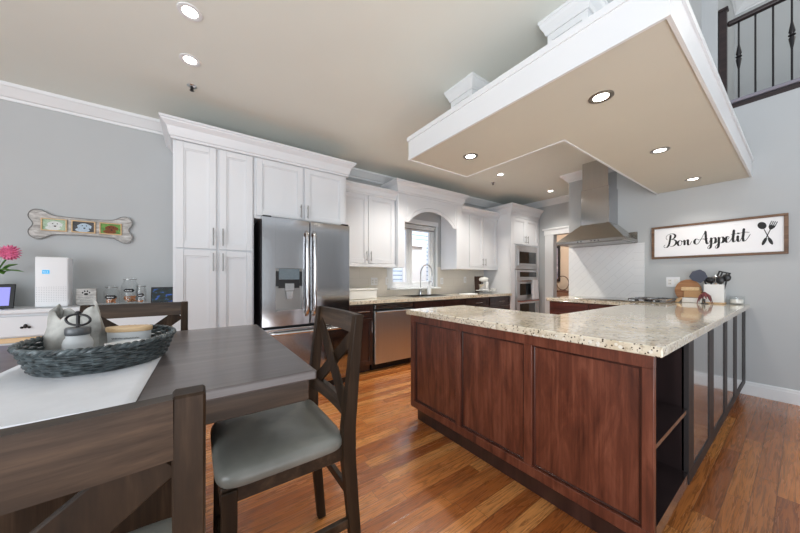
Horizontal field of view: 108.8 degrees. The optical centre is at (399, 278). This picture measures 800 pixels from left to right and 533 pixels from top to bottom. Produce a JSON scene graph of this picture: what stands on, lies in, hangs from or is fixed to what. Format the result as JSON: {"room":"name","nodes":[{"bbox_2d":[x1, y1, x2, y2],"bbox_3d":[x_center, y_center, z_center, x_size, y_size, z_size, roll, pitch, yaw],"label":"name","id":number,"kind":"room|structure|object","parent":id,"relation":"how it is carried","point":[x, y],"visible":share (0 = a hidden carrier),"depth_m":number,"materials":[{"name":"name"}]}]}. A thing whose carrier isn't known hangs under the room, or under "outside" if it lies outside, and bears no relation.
{"room":"kitchen","nodes":[
{"label":"kitchen","id":0,"kind":"room"},
{"bbox_2d":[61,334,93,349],"bbox_3d":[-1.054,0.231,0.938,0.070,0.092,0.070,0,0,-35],"label":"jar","id":1,"kind":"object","parent":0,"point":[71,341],"depth_m":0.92,"materials":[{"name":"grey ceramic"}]},
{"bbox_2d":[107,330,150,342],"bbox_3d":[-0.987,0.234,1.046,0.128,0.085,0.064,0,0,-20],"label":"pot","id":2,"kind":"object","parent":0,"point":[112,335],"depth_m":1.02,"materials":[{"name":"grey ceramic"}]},
{"bbox_2d":[0,99,486,305],"bbox_3d":[-1.661,-0.185,3.543,10.399,2.770,0.140,0,0,-35],"label":"wall","id":3,"kind":"structure","parent":0,"point":[52,162],"depth_m":2.62,"materials":[{"name":"paint"}]},
{"bbox_2d":[27,208,132,243],"bbox_3d":[-2.852,-0.460,2.587,0.651,0.259,0.034,0,0,-35],"label":"picture frame","id":4,"kind":"object","parent":3,"relation":"attached to","point":[44,224],"visible":1,"depth_m":2.56,"materials":[{"name":"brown wood"}]},
{"bbox_2d":[42,219,64,230],"bbox_3d":[-2.991,-0.461,2.480,0.134,0.092,0.004,0,0,-35],"label":"photo","id":5,"kind":"object","parent":4,"relation":"attached to","point":[47,224],"depth_m":2.48},
{"bbox_2d":[41,218,66,231],"bbox_3d":[-2.989,-0.461,2.477,0.150,0.108,0.013,0,0,-35],"label":"photo frame","id":6,"kind":"object","parent":4,"relation":"attached to","point":[47,224],"depth_m":2.48,"materials":[{"name":"multicoloured paper"}]},
{"bbox_2d":[71,220,95,233],"bbox_3d":[-2.846,-0.461,2.578,0.150,0.108,0.013,0,0,-35],"label":"photo frame","id":7,"kind":"object","parent":4,"relation":"attached to","point":[77,226],"depth_m":2.58,"materials":[{"name":"brown wood"}]},
{"bbox_2d":[73,221,93,232],"bbox_3d":[-2.848,-0.461,2.581,0.134,0.092,0.004,0,0,-35],"label":"photo","id":8,"kind":"object","parent":4,"relation":"attached to","point":[78,226],"depth_m":2.58},
{"bbox_2d":[99,222,121,234],"bbox_3d":[-2.703,-0.461,2.680,0.150,0.108,0.013,0,0,-35],"label":"photo frame","id":9,"kind":"object","parent":4,"relation":"attached to","point":[105,228],"depth_m":2.68,"materials":[{"name":"paper"}]},
{"bbox_2d":[101,223,120,233],"bbox_3d":[-2.705,-0.461,2.683,0.134,0.092,0.004,0,0,-35],"label":"photo","id":10,"kind":"object","parent":4,"relation":"attached to","point":[106,228],"depth_m":2.68},
{"bbox_2d":[0,80,568,207],"bbox_3d":[-0.284,-1.512,1.504,10.280,0.115,4.780,0,0,-35],"label":"trim","id":11,"kind":"structure","parent":3,"relation":"attached to","point":[12,92],"depth_m":2.63,"materials":[{"name":"white paint"}]},
{"bbox_2d":[346,180,398,267],"bbox_3d":[-0.503,-0.699,4.017,0.887,1.093,0.420,0,0,-35],"label":"upper cabinet","id":12,"kind":"object","parent":3,"relation":"attached to","point":[370,210],"visible":0.68,"depth_m":3.92,"materials":[{"name":"white paint"}]},
{"bbox_2d":[371,278,377,284],"bbox_3d":[-0.389,0.050,4.342,0.115,0.116,0.008,0,0,-35],"label":"wall outlet","id":13,"kind":"object","parent":3,"relation":"attached to","point":[374,281],"visible":1,"depth_m":4.34,"materials":[{"name":"white plastic"}]},
{"bbox_2d":[387,219,440,289],"bbox_3d":[0.222,-0.401,4.821,1.110,1.168,0.200,0,0,-35],"label":"window","id":14,"kind":"structure","parent":3,"relation":"in","point":[391,285],"depth_m":4.84,"materials":[{"name":"white paint"}]},
{"bbox_2d":[405,223,434,231],"bbox_3d":[0.230,-0.860,4.827,0.930,0.087,0.036,0,0,-35],"label":"roller blind","id":15,"kind":"object","parent":14,"relation":"attached to","point":[407,226],"visible":0.62,"depth_m":4.88,"materials":[{"name":"fabric"}]},
{"bbox_2d":[349,267,483,295],"bbox_3d":[0.355,0.040,4.884,3.310,0.479,0.012,0,0,-35],"label":"backsplash","id":16,"kind":"structure","parent":3,"relation":"attached to","point":[359,277],"depth_m":4.81,"materials":[{"name":"beige tile"}]},
{"bbox_2d":[379,178,468,269],"bbox_3d":[0.427,-0.776,4.620,1.499,1.248,0.475,0,0,-35],"label":"arched valance","id":17,"kind":"object","parent":3,"relation":"attached to","point":[448,204],"visible":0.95,"depth_m":4.47,"materials":[{"name":"white paint"}]},
{"bbox_2d":[461,205,500,269],"bbox_3d":[1.381,-0.699,5.357,1.080,1.093,0.420,0,0,-35],"label":"upper cabinet","id":18,"kind":"object","parent":3,"relation":"attached to","point":[478,226],"visible":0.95,"depth_m":5.23,"materials":[{"name":"white paint"}]},
{"bbox_2d":[0,0,595,204],"bbox_3d":[0.588,-1.620,3.486,14.000,0.100,7.000,0,0,-35],"label":"ceiling","id":19,"kind":"structure","parent":0,"point":[349,80],"depth_m":2.12,"materials":[{"name":"paint"}]},
{"bbox_2d":[179,53,199,66],"bbox_3d":[-1.511,-1.567,2.062,0.124,0.007,0.124,0,0,-35],"label":"recessed light","id":20,"kind":"object","parent":19,"relation":"in","point":[188,59],"visible":1,"depth_m":2.06,"materials":[{"name":"white glass"}]},
{"bbox_2d":[177,2,202,21],"bbox_3d":[-1.239,-1.567,1.690,0.124,0.007,0.124,0,0,-35],"label":"recessed light","id":21,"kind":"object","parent":19,"relation":"in","point":[187,10],"visible":1,"depth_m":1.69,"materials":[{"name":"white paint"}]},
{"bbox_2d":[187,83,196,91],"bbox_3d":[-1.700,-1.550,2.341,0.068,0.039,0.068,0,0,-35],"label":"sprinkler","id":22,"kind":"object","parent":19,"relation":"attached to","point":[191,86],"visible":1,"depth_m":2.33,"materials":[{"name":"silver metal"}]},
{"bbox_2d":[407,0,752,194],"bbox_3d":[1.835,-1.302,2.721,3.131,0.535,1.719,0,0,-35],"label":"dropped soffit","id":23,"kind":"structure","parent":19,"relation":"attached to","point":[655,57],"depth_m":1.80,"materials":[{"name":"white paint"}]},
{"bbox_2d":[463,153,477,159],"bbox_3d":[0.601,-1.036,2.445,0.124,0.007,0.124,0,0,-35],"label":"recessed light","id":24,"kind":"object","parent":23,"relation":"attached to","point":[470,156],"visible":1,"depth_m":2.44,"materials":[{"name":"white glass"}]},
{"bbox_2d":[588,90,613,103],"bbox_3d":[1.153,-1.036,1.645,0.124,0.007,0.124,0,0,-35],"label":"recessed light","id":25,"kind":"object","parent":23,"relation":"attached to","point":[602,96],"visible":1,"depth_m":1.64,"materials":[{"name":"white glass"}]},
{"bbox_2d":[650,147,669,153],"bbox_3d":[2.114,-1.036,2.330,0.124,0.007,0.124,0,0,-35],"label":"recessed light","id":26,"kind":"object","parent":23,"relation":"attached to","point":[662,149],"visible":1,"depth_m":2.33,"materials":[{"name":"white glass"}]},
{"bbox_2d":[685,177,701,180],"bbox_3d":[3.070,-1.036,3.003,0.124,0.007,0.124,0,0,-35],"label":"recessed light","id":27,"kind":"object","parent":23,"relation":"attached to","point":[693,178],"visible":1,"depth_m":2.99,"materials":[{"name":"white glass"}]},
{"bbox_2d":[206,362,799,532],"bbox_3d":[1.603,1.230,2.060,14.000,0.060,10.500,0,0,-35],"label":"floor","id":28,"kind":"structure","parent":0,"point":[412,477],"depth_m":1.65,"materials":[{"name":"brown wood"}]},
{"bbox_2d":[0,302,172,345],"bbox_3d":[-3.122,0.716,2.158,2.251,0.967,0.414,0,0,-35],"label":"sideboard","id":29,"kind":"object","parent":28,"relation":"on","point":[18,323],"visible":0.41,"depth_m":2.17,"materials":[{"name":"white paint"}]},
{"bbox_2d":[0,284,15,308],"bbox_3d":[-3.061,0.137,2.168,0.204,0.184,0.102,0,0,-35],"label":"digital photo frame","id":30,"kind":"object","parent":29,"relation":"on","point":[7,291],"visible":1,"depth_m":2.18,"materials":[{"name":"black plastic"}]},
{"bbox_2d":[0,245,23,273],"bbox_3d":[-3.111,-0.015,2.225,0.275,0.493,0.132,0,0,6],"label":"flower","id":31,"kind":"object","parent":29,"relation":"on","point":[10,252],"visible":1,"depth_m":2.23,"materials":[{"name":"pink plant"}]},
{"bbox_2d":[35,257,72,307],"bbox_3d":[-2.818,0.031,2.338,0.178,0.401,0.123,0,0,-35],"label":"air purifier","id":32,"kind":"object","parent":29,"relation":"on","point":[53,275],"visible":1,"depth_m":2.30,"materials":[{"name":"white plastic"}]},
{"bbox_2d":[36,287,65,301],"bbox_3d":[-2.785,0.127,2.290,0.160,0.116,0.002,0,0,-35],"label":"grille","id":33,"kind":"object","parent":32,"relation":"attached to","point":[43,294],"depth_m":2.29,"materials":[{"name":"grey plastic"}]},
{"bbox_2d":[76,288,96,305],"bbox_3d":[-2.684,0.160,2.456,0.122,0.143,0.036,0,0,-35],"label":"sign","id":34,"kind":"object","parent":29,"relation":"on","point":[85,296],"visible":0.99,"depth_m":2.44,"materials":[{"name":"white wood"}]},
{"bbox_2d":[103,287,117,302],"bbox_3d":[-2.538,0.149,2.525,0.108,0.165,0.110,0,0,-35],"label":"glass jar","id":35,"kind":"object","parent":29,"relation":"on","point":[110,298],"visible":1,"depth_m":2.50,"materials":[{"name":"clear glass"}]},
{"bbox_2d":[121,279,136,301],"bbox_3d":[-2.491,0.112,2.645,0.124,0.240,0.126,0,0,-35],"label":"glass jar","id":36,"kind":"object","parent":29,"relation":"on","point":[132,298],"visible":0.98,"depth_m":2.61,"materials":[{"name":"clear glass"}]},
{"bbox_2d":[136,286,145,301],"bbox_3d":[-2.375,0.146,2.629,0.076,0.170,0.078,0,0,-35],"label":"glass jar","id":37,"kind":"object","parent":29,"relation":"on","point":[138,294],"visible":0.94,"depth_m":2.60,"materials":[{"name":"clear glass"}]},
{"bbox_2d":[151,287,172,302],"bbox_3d":[-2.282,0.157,2.758,0.166,0.144,0.103,0,0,-35],"label":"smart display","id":38,"kind":"object","parent":29,"relation":"on","point":[158,294],"visible":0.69,"depth_m":2.73,"materials":[{"name":"glass"}]},
{"bbox_2d":[0,384,205,532],"bbox_3d":[-0.557,0.670,0.417,0.453,1.060,0.497,0,0,-35],"label":"dining chair","id":39,"kind":"object","parent":28,"relation":"on","point":[116,458],"visible":1,"depth_m":0.31,"materials":[{"name":"brown wood"}]},
{"bbox_2d":[128,517,171,532],"bbox_3d":[-0.580,0.598,0.449,0.453,0.064,0.418,0,0,-35],"label":"seat cushion","id":40,"kind":"object","parent":39,"relation":"on","point":[163,526],"depth_m":0.66,"materials":[{"name":"grey leather"}]},
{"bbox_2d":[80,301,187,331],"bbox_3d":[-1.336,0.670,1.426,0.453,1.060,0.497,0,0,-35],"label":"dining chair","id":41,"kind":"object","parent":28,"relation":"on","point":[173,310],"visible":0.11,"depth_m":1.63,"materials":[{"name":"brown wood"}]},
{"bbox_2d":[0,324,315,532],"bbox_3d":[-1.049,0.745,1.029,1.142,0.909,1.106,0,0,-35],"label":"dining table","id":42,"kind":"object","parent":28,"relation":"on","point":[243,370],"visible":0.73,"depth_m":0.88,"materials":[{"name":"brown wood"}]},
{"bbox_2d":[0,331,166,428],"bbox_3d":[-1.075,0.319,1.011,0.402,0.068,1.127,0,0,-35],"label":"table runner","id":43,"kind":"object","parent":42,"relation":"on","point":[24,398],"visible":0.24,"depth_m":0.71,"materials":[{"name":"white fabric"}]},
{"bbox_2d":[7,324,175,376],"bbox_3d":[-1.025,0.240,0.996,0.402,0.090,0.490,0,0,-35],"label":"wicker basket","id":44,"kind":"object","parent":43,"relation":"on","point":[36,362],"visible":0.77,"depth_m":0.84,"materials":[{"name":"grey wicker"}]},
{"bbox_2d":[43,300,106,349],"bbox_3d":[-1.139,0.176,1.006,0.188,0.198,0.096,0,0,-7],"label":"pouch","id":45,"kind":"object","parent":44,"relation":"in","point":[54,336],"visible":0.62,"depth_m":0.99,"materials":[{"name":"grey fabric"}]},
{"bbox_2d":[61,311,93,349],"bbox_3d":[-1.054,0.192,0.938,0.070,0.170,0.070,0,0,-43],"label":"lidded canister","id":46,"kind":"object","parent":44,"relation":"in","point":[78,336],"visible":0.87,"depth_m":0.93,"materials":[{"name":"grey ceramic"}]},
{"bbox_2d":[104,339,145,345],"bbox_3d":[-0.923,0.246,0.970,0.112,0.062,0.074,0,0,-35],"label":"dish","id":47,"kind":"object","parent":44,"relation":"in","point":[123,341],"visible":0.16,"depth_m":0.98,"materials":[{"name":"ceramic"}]},
{"bbox_2d":[105,324,152,342],"bbox_3d":[-0.987,0.226,1.046,0.136,0.102,0.068,0,0,-16],"label":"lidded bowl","id":48,"kind":"object","parent":44,"relation":"in","point":[123,332],"visible":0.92,"depth_m":1.02,"materials":[{"name":"grey ceramic"}]},
{"bbox_2d":[159,112,255,330],"bbox_3d":[-1.893,-0.082,2.849,0.719,2.562,0.711,0,0,-35],"label":"pantry cabinet","id":49,"kind":"object","parent":28,"relation":"on","point":[213,167],"visible":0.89,"depth_m":2.63,"materials":[{"name":"white paint"}]},
{"bbox_2d":[211,306,362,532],"bbox_3d":[-0.459,0.670,1.152,0.497,1.060,0.453,0,0,-35],"label":"dining chair","id":50,"kind":"object","parent":28,"relation":"on","point":[254,453],"visible":0.88,"depth_m":1.07,"materials":[{"name":"brown wood"}]},
{"bbox_2d":[211,399,341,488],"bbox_3d":[-0.491,0.598,1.129,0.418,0.064,0.453,0,0,-35],"label":"seat cushion","id":51,"kind":"object","parent":50,"relation":"on","point":[249,449],"depth_m":1.01,"materials":[{"name":"grey leather"}]},
{"bbox_2d":[254,215,348,384],"bbox_3d":[-1.136,0.294,3.272,0.915,1.812,0.791,0,0,-35],"label":"refrigerator","id":52,"kind":"object","parent":28,"relation":"on","point":[300,266],"visible":0.79,"depth_m":2.95,"materials":[{"name":"metal"}]},
{"bbox_2d":[276,271,301,287],"bbox_3d":[-1.128,0.015,2.906,0.255,0.169,0.044,0,0,-35],"label":"water dispenser","id":53,"kind":"object","parent":52,"relation":"attached to","point":[284,279],"depth_m":2.88,"materials":[{"name":"black plastic"}]},
{"bbox_2d":[254,137,355,224],"bbox_3d":[-1.161,-0.082,3.370,1.078,2.563,0.711,0,0,-35],"label":"tall cabinet","id":54,"kind":"object","parent":28,"relation":"on","point":[290,182],"visible":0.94,"depth_m":3.08,"materials":[{"name":"white paint"}]},
{"bbox_2d":[349,304,372,372],"bbox_3d":[-0.654,0.761,3.769,0.373,0.878,0.647,0,0,-35],"label":"base cabinet","id":55,"kind":"object","parent":28,"relation":"on","point":[366,360],"visible":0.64,"depth_m":3.60,"materials":[{"name":"brown wood"}]},
{"bbox_2d":[370,302,413,369],"bbox_3d":[-0.225,0.764,4.044,0.630,0.872,0.628,0,0,-35],"label":"dishwasher","id":56,"kind":"object","parent":28,"relation":"on","point":[391,323],"visible":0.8,"depth_m":3.80,"materials":[{"name":"silver metal"}]},
{"bbox_2d":[408,298,463,361],"bbox_3d":[0.449,0.761,4.554,1.050,0.878,0.648,0,0,-35],"label":"base cabinet","id":57,"kind":"object","parent":28,"relation":"on","point":[447,302],"visible":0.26,"depth_m":4.28,"materials":[{"name":"brown wood"}]},
{"bbox_2d":[349,292,511,304],"bbox_3d":[0.541,0.300,4.620,3.312,0.041,0.653,0,0,-35],"label":"countertop","id":58,"kind":"structure","parent":57,"relation":"on","point":[380,299],"depth_m":4.16,"materials":[{"name":"beige stone"}]},
{"bbox_2d":[349,288,377,299],"bbox_3d":[-0.547,0.208,3.918,0.426,0.140,0.236,0,0,-35],"label":"bread box","id":59,"kind":"object","parent":58,"relation":"on","point":[354,293],"visible":0.71,"depth_m":3.83,"materials":[{"name":"white ceramic"}]},
{"bbox_2d":[419,264,432,294],"bbox_3d":[0.457,0.026,4.704,0.133,0.507,0.337,0,0,-35],"label":"kitchen faucet","id":60,"kind":"object","parent":58,"relation":"on","point":[431,281],"visible":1,"depth_m":4.73,"materials":[{"name":"silver metal"}]},
{"bbox_2d":[400,294,452,297],"bbox_3d":[0.392,0.387,4.530,0.810,0.227,0.430,0,0,-35],"label":"sink","id":61,"kind":"object","parent":58,"relation":"in","point":[425,295],"visible":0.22,"depth_m":4.66,"materials":[{"name":"silver metal"}]},
{"bbox_2d":[427,284,430,293],"bbox_3d":[0.496,0.169,4.893,0.071,0.222,0.071,0,0,10],"label":"soap bottle","id":62,"kind":"object","parent":58,"relation":"on","point":[428,285],"visible":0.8,"depth_m":4.87,"materials":[{"name":"white plastic"}]},
{"bbox_2d":[474,276,483,291],"bbox_3d":[1.591,0.120,5.734,0.270,0.311,0.040,0,0,-35],"label":"cutting board","id":63,"kind":"object","parent":58,"relation":"on","point":[477,282],"visible":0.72,"depth_m":5.69,"materials":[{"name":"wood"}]},
{"bbox_2d":[475,290,496,292],"bbox_3d":[1.639,0.255,5.460,0.400,0.050,0.400,0,0,-35],"label":"serving tray","id":64,"kind":"object","parent":58,"relation":"on","point":[484,291],"visible":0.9,"depth_m":5.35,"materials":[{"name":"grey ceramic"}]},
{"bbox_2d":[479,277,488,289],"bbox_3d":[1.595,0.101,5.453,0.260,0.255,0.124,0,0,-35],"label":"stand mixer","id":65,"kind":"object","parent":64,"relation":"on","point":[485,285],"visible":0.99,"depth_m":5.40,"materials":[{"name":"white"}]},
{"bbox_2d":[464,297,487,307],"bbox_3d":[1.131,0.761,5.039,0.605,0.878,0.648,0,0,-35],"label":"base cabinet","id":66,"kind":"object","parent":28,"relation":"on","point":[481,301],"visible":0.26,"depth_m":4.81,"materials":[{"name":"brown wood"}]},
{"bbox_2d":[488,296,509,309],"bbox_3d":[1.637,0.761,5.399,0.617,0.878,0.648,0,0,-35],"label":"base cabinet","id":67,"kind":"object","parent":28,"relation":"on","point":[499,302],"visible":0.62,"depth_m":5.16,"materials":[{"name":"brown wood"}]},
{"bbox_2d":[484,202,543,312],"bbox_3d":[2.268,-0.087,5.801,1.069,2.575,0.725,0,0,-35],"label":"oven tower","id":68,"kind":"object","parent":28,"relation":"on","point":[517,224],"visible":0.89,"depth_m":5.50,"materials":[{"name":"white paint"}]},
{"bbox_2d":[515,245,536,269],"bbox_3d":[2.328,-0.400,5.837,0.750,0.450,0.584,0,0,-35],"label":"microwave oven","id":69,"kind":"object","parent":68,"relation":"in","point":[525,256],"visible":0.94,"depth_m":5.57,"materials":[{"name":"silver metal"}]},
{"bbox_2d":[515,269,538,312],"bbox_3d":[2.346,0.347,5.811,0.749,1.024,0.648,0,0,-35],"label":"wall oven","id":70,"kind":"object","parent":68,"relation":"in","point":[523,278],"visible":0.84,"depth_m":5.54,"materials":[{"name":"silver metal"}]},
{"bbox_2d":[531,280,538,299],"bbox_3d":[2.651,0.227,5.643,0.223,0.387,0.052,0,0,-35],"label":"hand towel","id":71,"kind":"object","parent":70,"relation":"hanging from","point":[534,283],"visible":1,"depth_m":5.62,"materials":[{"name":"white fabric"}]},
{"bbox_2d":[411,311,745,532],"bbox_3d":[1.835,0.756,2.705,3.146,0.888,1.592,0,0,-35],"label":"base cabinet","id":72,"kind":"object","parent":28,"relation":"on","point":[614,440],"visible":0.87,"depth_m":1.53,"materials":[{"name":"wood"}]},
{"bbox_2d":[406,296,749,357],"bbox_3d":[1.800,0.290,2.744,3.165,0.041,1.754,0,0,-35],"label":"countertop","id":73,"kind":"structure","parent":72,"relation":"on","point":[643,328],"depth_m":1.83,"materials":[{"name":"beige stone"}]},
{"bbox_2d":[575,296,675,303],"bbox_3d":[2.773,0.251,3.555,0.520,0.038,0.900,0,0,-35],"label":"gas cooktop","id":74,"kind":"object","parent":73,"relation":"in","point":[632,299],"visible":0.97,"depth_m":3.35,"materials":[{"name":"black metal"}]},
{"bbox_2d":[675,280,701,299],"bbox_3d":[3.306,0.140,3.290,0.050,0.250,0.220,0,0,-35],"label":"round board","id":75,"kind":"object","parent":73,"relation":"on","point":[679,293],"visible":0.55,"depth_m":3.32,"materials":[{"name":"brown wood"}]},
{"bbox_2d":[682,297,703,302],"bbox_3d":[3.259,0.242,3.190,0.130,0.054,0.158,0,0,-35],"label":"butter dish","id":76,"kind":"object","parent":73,"relation":"on","point":[684,299],"visible":0.84,"depth_m":3.15,"materials":[{"name":"white ceramic"}]},
{"bbox_2d":[681,287,702,297],"bbox_3d":[3.262,0.157,3.204,0.100,0.114,0.160,0,0,-35],"label":"wooden box","id":77,"kind":"object","parent":76,"relation":"on","point":[693,292],"visible":0.88,"depth_m":3.17,"materials":[{"name":"brown wood"}]},
{"bbox_2d":[697,292,712,303],"bbox_3d":[3.206,0.210,3.016,0.081,0.136,0.118,0,0,-35],"label":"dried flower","id":78,"kind":"object","parent":73,"relation":"on","point":[704,294],"visible":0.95,"depth_m":3.01,"materials":[{"name":"red plant"}]},
{"bbox_2d":[703,284,726,303],"bbox_3d":[3.360,0.167,3.058,0.145,0.204,0.151,0,0,-35],"label":"utensil crock","id":79,"kind":"object","parent":73,"relation":"on","point":[717,292],"visible":0.83,"depth_m":3.01,"materials":[{"name":"white ceramic"}]},
{"bbox_2d":[689,270,706,283],"bbox_3d":[3.286,0.069,3.129,0.021,0.327,0.184,0,0,-39],"label":"spatula","id":80,"kind":"object","parent":79,"relation":"in","point":[699,276],"visible":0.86,"depth_m":3.14,"materials":[{"name":"black plastic"}]},
{"bbox_2d":[705,277,714,283],"bbox_3d":[3.329,0.108,3.072,0.067,0.246,0.082,0,0,-35],"label":"ladle","id":81,"kind":"object","parent":79,"relation":"in","point":[708,279],"visible":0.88,"depth_m":3.06,"materials":[{"name":"black plastic"}]},
{"bbox_2d":[716,276,724,283],"bbox_3d":[3.337,0.105,2.986,0.038,0.251,0.056,0,0,-5],"label":"serving spoon","id":82,"kind":"object","parent":79,"relation":"in","point":[720,279],"visible":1,"depth_m":2.98,"materials":[{"name":"black plastic"}]},
{"bbox_2d":[716,271,730,277],"bbox_3d":[3.409,0.075,3.023,0.014,0.311,0.110,0,0,-35],"label":"slotted turner","id":83,"kind":"object","parent":79,"relation":"in","point":[722,272],"visible":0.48,"depth_m":3.03,"materials":[{"name":"black plastic"}]},
{"bbox_2d":[722,274,730,287],"bbox_3d":[3.389,0.093,2.984,0.025,0.276,0.080,0,0,-29],"label":"serving spoon","id":84,"kind":"object","parent":79,"relation":"in","point":[727,277],"visible":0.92,"depth_m":2.97,"materials":[{"name":"black plastic"}]},
{"bbox_2d":[722,274,730,280],"bbox_3d":[3.392,-0.005,2.977,0.024,0.080,0.064,0,0,-35],"label":"bowl","id":85,"kind":"object","parent":84,"relation":"on","point":[727,277],"depth_m":2.97,"materials":[{"name":"black plastic"}]},
{"bbox_2d":[730,299,743,303],"bbox_3d":[3.485,0.227,2.967,0.114,0.085,0.114,0,0,-35],"label":"glass dish","id":86,"kind":"object","parent":73,"relation":"on","point":[740,301],"visible":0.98,"depth_m":2.94,"materials":[{"name":"white"}]},
{"bbox_2d":[656,401,686,448],"bbox_3d":[1.184,0.695,1.477,0.557,0.020,0.333,0,0,-35],"label":"shelf","id":87,"kind":"object","parent":72,"relation":"attached to","point":[668,413],"depth_m":1.42,"materials":[{"name":"wood"}]},
{"bbox_2d":[550,301,618,314],"bbox_3d":[2.619,0.756,3.768,0.636,0.887,0.994,0,0,-35],"label":"base cabinet","id":88,"kind":"object","parent":28,"relation":"on","point":[556,307],"visible":0.16,"depth_m":3.76,"materials":[{"name":"brown wood"}]},
{"bbox_3d":[4.746,0.780,8.407,0.480,0.840,1.600,0,0,-35],"label":"console table","id":89,"kind":"object","parent":28,"relation":"on","visible":0},
{"bbox_2d":[557,276,568,290],"bbox_3d":[4.737,0.143,8.351,0.120,0.431,0.364,0,0,-35],"label":"ornament","id":90,"kind":"object","parent":89,"relation":"on","point":[560,276],"visible":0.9,"depth_m":8.30,"materials":[{"name":"brown wood"}]},
{"bbox_2d":[536,202,568,312],"bbox_3d":[3.913,-0.185,4.574,0.120,2.770,4.920,0,0,-35],"label":"wall","id":91,"kind":"structure","parent":0,"point":[557,215],"depth_m":5.77,"materials":[{"name":"paint"}]},
{"bbox_2d":[542,226,568,313],"bbox_3d":[3.343,0.102,5.234,0.045,2.195,1.495,0,0,-35],"label":"trim","id":92,"kind":"structure","parent":91,"relation":"attached to","point":[549,233],"depth_m":5.73,"materials":[{"name":"white paint"}]},
{"bbox_2d":[557,234,568,296],"bbox_3d":[4.373,-0.185,6.792,3.200,2.770,6.000,0,0,-35],"label":"wall","id":93,"kind":"structure","parent":0,"point":[564,251],"depth_m":8.62,"materials":[{"name":"beige paint"}]},
{"bbox_2d":[557,246,559,281],"bbox_3d":[4.509,-0.440,9.133,0.045,1.080,1.139,0,0,-35],"label":"framed picture","id":94,"kind":"object","parent":93,"relation":"attached to","point":[558,247],"visible":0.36,"depth_m":8.68,"materials":[{"name":"metal"}]},
{"bbox_2d":[557,248,557,278],"bbox_3d":[4.513,-0.440,9.136,0.025,0.960,1.020,0,0,-35],"label":"print","id":95,"kind":"object","parent":94,"relation":"attached to","point":[557,248],"depth_m":8.72},
{"bbox_2d":[607,0,701,31],"bbox_3d":[-0.331,-2.885,0.587,9.140,2.630,0.020,0,0,-35],"label":"wall","id":96,"kind":"structure","parent":0,"point":[696,5],"depth_m":3.09,"materials":[{"name":"paint"}]},
{"bbox_2d":[569,0,799,390],"bbox_3d":[4.534,-1.500,1.735,0.120,5.400,6.572,0,0,-35],"label":"wall","id":97,"kind":"structure","parent":0,"point":[770,126],"depth_m":2.92,"materials":[{"name":"paint"}]},
{"bbox_2d":[560,170,581,182],"bbox_3d":[2.963,-1.512,3.864,0.212,0.115,1.464,0,0,-35],"label":"trim","id":98,"kind":"structure","parent":97,"relation":"attached to","point":[577,175],"depth_m":4.28,"materials":[{"name":"white paint"}]},
{"bbox_2d":[556,160,637,247],"bbox_3d":[2.632,-1.012,3.870,0.501,1.114,0.790,0,0,-35],"label":"range hood","id":99,"kind":"object","parent":97,"relation":"attached to","point":[599,226],"visible":1,"depth_m":3.79,"materials":[{"name":"silver metal"}]},
{"bbox_2d":[569,242,644,297],"bbox_3d":[2.839,-0.092,4.005,0.011,0.722,0.906,0,0,-35],"label":"tile backsplash","id":100,"kind":"structure","parent":97,"relation":"attached to","point":[618,271],"depth_m":3.95,"materials":[{"name":"white tile"}]},
{"bbox_2d":[666,277,679,286],"bbox_3d":[3.256,0.045,3.420,0.008,0.116,0.120,0,0,-35],"label":"wall outlet","id":101,"kind":"object","parent":97,"relation":"attached to","point":[670,281],"visible":1,"depth_m":3.42,"materials":[{"name":"white plastic"}]},
{"bbox_2d":[652,213,788,258],"bbox_3d":[3.428,-0.430,3.155,0.034,0.391,1.010,0,0,-35],"label":"wall sign","id":102,"kind":"object","parent":97,"relation":"attached to","point":[765,234],"visible":1,"depth_m":3.07,"materials":[{"name":"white wood"}]},
{"bbox_2d":[740,381,799,405],"bbox_3d":[4.967,1.131,1.008,0.016,0.138,4.885,0,0,-35],"label":"baseboard","id":103,"kind":"structure","parent":97,"relation":"attached to","point":[775,393],"depth_m":2.82,"materials":[{"name":"white paint"}]},
{"bbox_2d":[720,0,799,99],"bbox_3d":[5.506,-2.757,1.584,1.289,1.824,5.199,0,0,-35],"label":"wall","id":104,"kind":"structure","parent":0,"point":[782,11],"depth_m":3.67,"materials":[{"name":"paint"}]},
{"bbox_2d":[730,0,765,15],"bbox_3d":[5.482,-3.612,1.531,1.190,0.115,4.940,0,0,-35],"label":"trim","id":105,"kind":"structure","parent":104,"relation":"attached to","point":[738,6],"depth_m":3.77,"materials":[{"name":"white paint"}]},
{"bbox_2d":[732,83,799,107],"bbox_3d":[5.890,-1.823,1.760,2.360,0.045,5.040,0,0,-35],"label":"floor","id":106,"kind":"structure","parent":0,"point":[797,85],"depth_m":2.86,"materials":[{"name":"brown wood"}]},
{"bbox_2d":[718,0,799,104],"bbox_3d":[4.684,-2.387,1.514,0.130,1.074,4.038,0,0,-35],"label":"stair railing","id":107,"kind":"object","parent":106,"relation":"on","point":[724,23],"visible":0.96,"depth_m":2.97,"materials":[{"name":"black metal"}]},
{"label":"outside","id":108,"kind":"structure","parent":0,"visible":0},
{"bbox_2d":[393,231,427,281],"bbox_3d":[0.124,-1.300,8.021,8.499,4.999,0.270,0,0,-35],"label":"house","id":109,"kind":"structure","parent":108,"point":[419,239],"depth_m":8.19,"materials":[{"name":"white"}]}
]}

